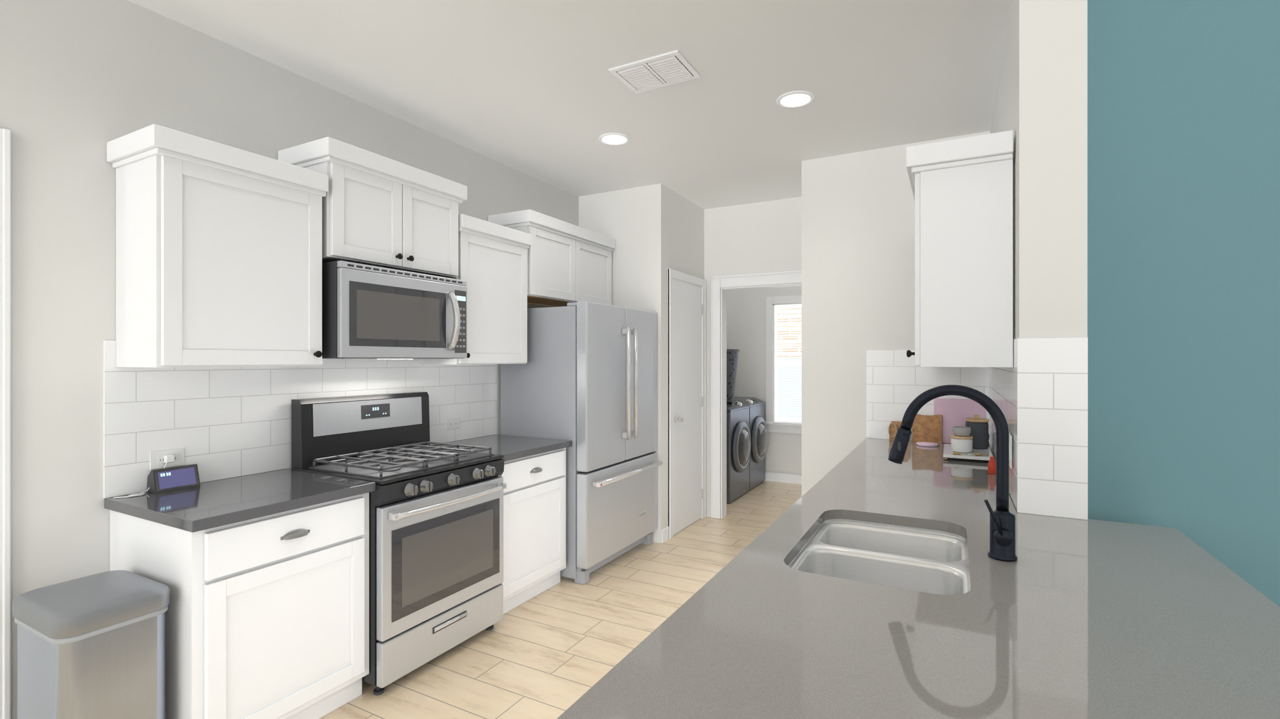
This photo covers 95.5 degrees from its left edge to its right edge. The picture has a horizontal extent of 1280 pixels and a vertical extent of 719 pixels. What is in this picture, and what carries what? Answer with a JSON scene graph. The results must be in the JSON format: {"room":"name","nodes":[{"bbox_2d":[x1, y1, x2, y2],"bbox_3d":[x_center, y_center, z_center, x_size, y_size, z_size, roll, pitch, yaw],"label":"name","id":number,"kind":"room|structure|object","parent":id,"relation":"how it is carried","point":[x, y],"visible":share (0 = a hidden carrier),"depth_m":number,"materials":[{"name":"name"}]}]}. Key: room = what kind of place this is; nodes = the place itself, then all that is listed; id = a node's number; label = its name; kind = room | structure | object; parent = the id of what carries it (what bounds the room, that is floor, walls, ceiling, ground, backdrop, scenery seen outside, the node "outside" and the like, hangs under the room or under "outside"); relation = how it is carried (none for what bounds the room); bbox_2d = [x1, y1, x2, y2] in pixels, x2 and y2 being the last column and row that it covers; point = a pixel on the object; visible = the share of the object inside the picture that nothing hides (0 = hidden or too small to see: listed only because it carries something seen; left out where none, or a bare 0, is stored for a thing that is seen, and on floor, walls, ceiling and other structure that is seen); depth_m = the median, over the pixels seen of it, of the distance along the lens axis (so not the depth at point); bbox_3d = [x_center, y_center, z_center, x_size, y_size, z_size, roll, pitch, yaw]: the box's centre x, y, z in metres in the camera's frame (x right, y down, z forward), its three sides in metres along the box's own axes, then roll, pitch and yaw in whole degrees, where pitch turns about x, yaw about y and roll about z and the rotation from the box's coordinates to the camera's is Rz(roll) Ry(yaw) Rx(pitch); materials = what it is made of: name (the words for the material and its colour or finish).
{"room":"kitchen","nodes":[
{"label":"kitchen","id":0,"kind":"room"},
{"bbox_2d":[0,0,579,718],"bbox_3d":[-1.485,0.030,3.184,0.106,2.800,10.200,0,0,28],"label":"wall","id":1,"kind":"structure","parent":0,"point":[77,77],"depth_m":2.18,"materials":[{"name":"paint"}]},
{"bbox_2d":[0,128,10,718],"bbox_3d":[-2.114,0.335,1.889,0.026,2.190,0.093,0,0,28],"label":"door frame","id":2,"kind":"structure","parent":1,"relation":"attached to","point":[5,134],"depth_m":1.91,"materials":[{"name":"white wood"}]},
{"bbox_2d":[150,447,184,469],"bbox_3d":[-1.885,0.395,2.321,0.006,0.072,0.115,0,0,28],"label":"outlet","id":3,"kind":"object","parent":1,"relation":"attached to","point":[157,457],"visible":0.99,"depth_m":2.31,"materials":[{"name":"white plastic"}]},
{"bbox_2d":[106,124,328,367],"bbox_3d":[-1.671,-0.390,2.352,0.364,0.836,0.635,0,0,28],"label":"upper cabinet","id":4,"kind":"object","parent":1,"relation":"attached to","point":[219,246],"visible":1,"depth_m":2.18,"materials":[{"name":"white wood"}]},
{"bbox_2d":[278,136,467,278],"bbox_3d":[-1.325,-0.715,2.982,0.376,0.514,0.827,0,0,28],"label":"upper cabinet","id":5,"kind":"object","parent":1,"relation":"attached to","point":[378,210],"visible":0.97,"depth_m":2.81,"materials":[{"name":"white wood"}]},
{"bbox_2d":[322,260,467,359],"bbox_3d":[-1.279,-0.218,2.966,0.472,0.435,0.756,0,0,28],"label":"microwave","id":6,"kind":"object","parent":5,"relation":"attached to","point":[369,312],"visible":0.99,"depth_m":2.78,"materials":[{"name":"grey metal"}]},
{"bbox_2d":[445,417,460,429],"bbox_3d":[-1.172,0.400,3.646,0.006,0.072,0.115,0,0,28],"label":"outlet","id":7,"kind":"object","parent":1,"relation":"attached to","point":[452,423],"visible":1,"depth_m":3.64,"materials":[{"name":"white plastic"}]},
{"bbox_2d":[417,214,531,364],"bbox_3d":[-1.002,-0.393,3.594,0.364,0.841,0.605,0,0,28],"label":"upper cabinet","id":8,"kind":"object","parent":1,"relation":"attached to","point":[493,257],"visible":0.7,"depth_m":3.51,"materials":[{"name":"white wood"}]},
{"bbox_2d":[487,209,615,306],"bbox_3d":[-0.613,-0.696,4.321,0.361,0.553,1.084,0,0,28],"label":"upper cabinet","id":9,"kind":"object","parent":1,"relation":"attached to","point":[567,263],"visible":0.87,"depth_m":4.14,"materials":[{"name":"white wood"}]},
{"bbox_2d":[661,471,801,543],"bbox_3d":[-0.439,1.377,2.423,2.470,0.105,9.650,0,0,28],"label":"trim","id":10,"kind":"structure","parent":1,"relation":"attached to","point":[769,476],"depth_m":6.72,"materials":[{"name":"white wood"}]},
{"bbox_2d":[319,481,801,718],"bbox_3d":[1.083,1.460,1.802,6.200,0.060,10.200,0,0,28],"label":"floor","id":11,"kind":"structure","parent":0,"point":[545,653],"depth_m":3.02,"materials":[{"name":"brown wood"}]},
{"bbox_2d":[12,570,170,718],"bbox_3d":[-1.746,1.080,1.840,0.382,0.700,0.319,0,0,28],"label":"trash can","id":12,"kind":"object","parent":11,"relation":"on","point":[93,646],"visible":1,"depth_m":1.76,"materials":[{"name":"metal"}]},
{"bbox_2d":[104,469,375,718],"bbox_3d":[-1.545,0.973,2.296,0.638,0.915,0.669,0,0,28],"label":"base cabinet","id":13,"kind":"object","parent":11,"relation":"on","point":[266,575],"visible":1,"depth_m":2.10,"materials":[{"name":"white wood"}]},
{"bbox_2d":[113,454,200,499],"bbox_3d":[-1.877,0.447,2.260,0.072,0.134,0.263,0,0,28],"label":"smart display","id":14,"kind":"object","parent":13,"relation":"on","point":[168,479],"visible":1,"depth_m":2.29,"materials":[{"name":"grey plastic"}]},
{"bbox_2d":[291,391,506,695],"bbox_3d":[-1.150,0.809,2.896,0.709,1.242,0.756,0,0,28],"label":"gas range","id":15,"kind":"object","parent":11,"relation":"on","point":[436,514],"visible":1,"depth_m":2.75,"materials":[{"name":"silver metal"}]},
{"bbox_2d":[429,434,571,614],"bbox_3d":[-0.868,0.973,3.555,0.638,0.915,0.666,0,0,28],"label":"base cabinet","id":16,"kind":"object","parent":11,"relation":"on","point":[534,473],"visible":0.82,"depth_m":3.43,"materials":[{"name":"white wood"}]},
{"bbox_2d":[500,301,662,584],"bbox_3d":[-0.382,0.530,4.243,0.784,1.800,0.990,0,0,28],"label":"refrigerator","id":17,"kind":"object","parent":11,"relation":"on","point":[588,379],"visible":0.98,"depth_m":3.86,"materials":[{"name":"grey metal"}]},
{"bbox_2d":[726,400,751,504],"bbox_3d":[0.719,0.934,6.177,0.890,0.992,0.620,0,0,28],"label":"washer","id":18,"kind":"object","parent":11,"relation":"on","point":[738,435],"visible":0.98,"depth_m":5.87,"materials":[{"name":"grey metal"}]},
{"bbox_2d":[726,349,739,402],"bbox_3d":[0.829,0.169,6.118,0.430,0.550,0.430,0,0,28],"label":"laundry basket","id":19,"kind":"object","parent":18,"relation":"on","point":[732,355],"visible":0.3,"depth_m":5.98,"materials":[{"name":"grey plastic"}]},
{"bbox_2d":[733,396,767,491],"bbox_3d":[1.012,0.934,6.721,0.890,0.992,0.595,0,0,28],"label":"dryer","id":20,"kind":"object","parent":11,"relation":"on","point":[758,429],"visible":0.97,"depth_m":6.44,"materials":[{"name":"grey metal"}]},
{"bbox_2d":[556,438,1279,718],"bbox_3d":[0.838,0.973,1.452,1.098,0.915,4.752,0,0,28],"label":"countertop","id":21,"kind":"structure","parent":11,"relation":"on","point":[878,594],"depth_m":1.14,"materials":[{"name":"grey stone"}]},
{"bbox_2d":[888,414,941,443],"bbox_3d":[1.714,0.427,3.629,0.306,0.175,0.048,0,0,19],"label":"cutting boards","id":22,"kind":"object","parent":21,"relation":"on","point":[925,428],"visible":0.89,"depth_m":3.60,"materials":[{"name":"brown wood"}]},
{"bbox_2d":[916,441,939,447],"bbox_3d":[1.720,0.507,3.480,0.124,0.014,0.124,0,0,28],"label":"coaster","id":23,"kind":"object","parent":21,"relation":"on","point":[921,444],"visible":1,"depth_m":3.45,"materials":[{"name":"pink"}]},
{"bbox_2d":[888,384,1017,562],"bbox_3d":[0.829,0.291,1.556,0.308,0.447,0.097,0,0,28],"label":"faucet","id":24,"kind":"object","parent":21,"relation":"on","point":[1002,522],"visible":1,"depth_m":1.51,"materials":[{"name":"black metal"}]},
{"bbox_2d":[933,398,985,443],"bbox_3d":[1.945,0.377,3.545,0.275,0.275,0.014,0,0,28],"label":"board","id":25,"kind":"object","parent":21,"relation":"on","point":[954,412],"visible":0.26,"depth_m":3.55,"materials":[{"name":"pink"}]},
{"bbox_2d":[942,415,993,461],"bbox_3d":[1.745,0.408,3.101,0.223,0.212,0.425,0,0,28],"label":"decorative tray","id":26,"kind":"object","parent":21,"relation":"on","point":[970,441],"visible":0.96,"depth_m":3.05,"materials":[{"name":"stone"}]},
{"bbox_2d":[988,433,989,447],"bbox_3d":[1.975,0.462,3.321,0.040,0.105,0.040,0,0,28],"label":"pepper mill","id":27,"kind":"object","parent":21,"relation":"on","point":[988,433],"visible":0.1,"depth_m":3.31,"materials":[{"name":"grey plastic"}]},
{"bbox_2d":[987,457,996,474],"bbox_3d":[1.587,0.477,2.621,0.034,0.075,0.034,0,0,28],"label":"bottle","id":28,"kind":"object","parent":21,"relation":"on","point":[991,464],"visible":0.93,"depth_m":2.61,"materials":[{"name":"red plastic"}]},
{"bbox_2d":[127,0,1011,209],"bbox_3d":[1.083,-1.400,1.802,6.200,0.060,10.200,0,0,28],"label":"ceiling","id":29,"kind":"structure","parent":0,"point":[528,87],"depth_m":2.78,"materials":[{"name":"paint"}]},
{"bbox_2d":[598,132,630,145],"bbox_3d":[-0.160,-1.365,3.607,0.196,0.008,0.196,0,0,28],"label":"recessed light","id":30,"kind":"object","parent":29,"relation":"in","point":[611,139],"visible":1,"depth_m":3.60,"materials":[{"name":"white plastic"}]},
{"bbox_2d":[608,49,700,93],"bbox_3d":[0.072,-1.364,2.772,0.360,0.012,0.270,0,0,28],"label":"ceiling vent","id":31,"kind":"object","parent":29,"relation":"in","point":[670,68],"visible":1,"depth_m":2.75,"materials":[{"name":"white metal"}]},
{"bbox_2d":[776,90,814,108],"bbox_3d":[0.817,-1.365,3.058,0.196,0.008,0.196,0,0,28],"label":"recessed light","id":32,"kind":"object","parent":29,"relation":"in","point":[796,99],"visible":1,"depth_m":3.05,"materials":[{"name":"white plastic"}]},
{"bbox_2d":[579,183,704,543],"bbox_3d":[0.035,0.030,5.097,0.770,2.800,0.890,0,0,28],"label":"wall","id":33,"kind":"structure","parent":0,"point":[655,229],"depth_m":4.62,"materials":[{"name":"paint"}]},
{"bbox_2d":[667,268,706,539],"bbox_3d":[0.410,0.353,4.955,0.024,2.154,0.757,0,0,28],"label":"trim","id":34,"kind":"structure","parent":33,"relation":"attached to","point":[672,273],"depth_m":4.67,"materials":[{"name":"white wood"}]},
{"bbox_2d":[672,278,703,535],"bbox_3d":[0.435,0.380,4.950,0.074,2.075,0.638,0,0,28],"label":"pantry door","id":35,"kind":"structure","parent":33,"relation":"in","point":[687,307],"depth_m":4.94,"materials":[{"name":"white wood"}]},
{"bbox_2d":[704,196,801,518],"bbox_3d":[1.089,0.030,5.104,1.080,2.800,0.120,0,0,28],"label":"wall","id":36,"kind":"structure","parent":0,"point":[765,236],"depth_m":5.12,"materials":[{"name":"paint"}]},
{"bbox_2d":[710,270,801,519],"bbox_3d":[1.105,0.343,5.080,0.980,2.175,0.146,0,0,28],"label":"trim","id":37,"kind":"structure","parent":36,"relation":"attached to","point":[794,277],"depth_m":5.23,"materials":[{"name":"white wood"}]},
{"bbox_2d":[726,286,801,475],"bbox_3d":[3.417,0.030,5.894,5.970,2.800,0.120,0,0,28],"label":"wall","id":38,"kind":"structure","parent":0,"point":[746,308],"depth_m":6.91,"materials":[{"name":"paint"}]},
{"bbox_2d":[765,295,801,434],"bbox_3d":[2.032,0.040,6.771,1.480,1.980,0.450,0,0,28],"label":"laundry window","id":39,"kind":"structure","parent":38,"relation":"in","point":[783,320],"depth_m":6.81,"materials":[{"name":"white glass"}]},
{"bbox_2d":[801,130,990,497],"bbox_3d":[3.168,0.030,3.479,4.120,2.800,1.010,0,0,28],"label":"wall","id":40,"kind":"structure","parent":0,"point":[858,208],"depth_m":3.87,"materials":[{"name":"paint"}]},
{"bbox_2d":[990,0,1087,520],"bbox_3d":[1.767,0.030,2.675,0.184,2.800,1.734,0,0,28],"label":"wall","id":41,"kind":"structure","parent":0,"point":[1041,97],"depth_m":1.92,"materials":[{"name":"white paint"}]},
{"bbox_2d":[1008,433,1012,468],"bbox_3d":[1.343,0.330,2.116,0.007,0.115,0.115,0,0,28],"label":"switch","id":42,"kind":"object","parent":41,"relation":"attached to","point":[1010,436],"visible":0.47,"depth_m":2.07,"materials":[{"name":"white plastic"}]},
{"bbox_2d":[1087,0,1279,607],"bbox_3d":[3.187,0.030,2.038,2.920,2.800,1.510,0,0,28],"label":"wall","id":43,"kind":"structure","parent":0,"point":[1183,96],"depth_m":1.92,"materials":[{"name":"teal paint"}]},
{"bbox_2d":[905,130,1013,367],"bbox_3d":[1.283,-0.392,2.355,0.349,0.840,0.496,0,0,28],"label":"upper cabinet","id":44,"kind":"object","parent":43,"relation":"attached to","point":[962,188],"visible":1,"depth_m":2.15,"materials":[{"name":"white wood"}]},
{"bbox_2d":[866,337,1087,520],"bbox_3d":[1.459,0.221,2.837,0.880,0.587,1.740,0,0,28],"label":"wall tile","id":45,"kind":"structure","parent":43,"relation":"attached to","point":[1042,399],"depth_m":1.93,"materials":[{"name":"white tile"}]}
]}

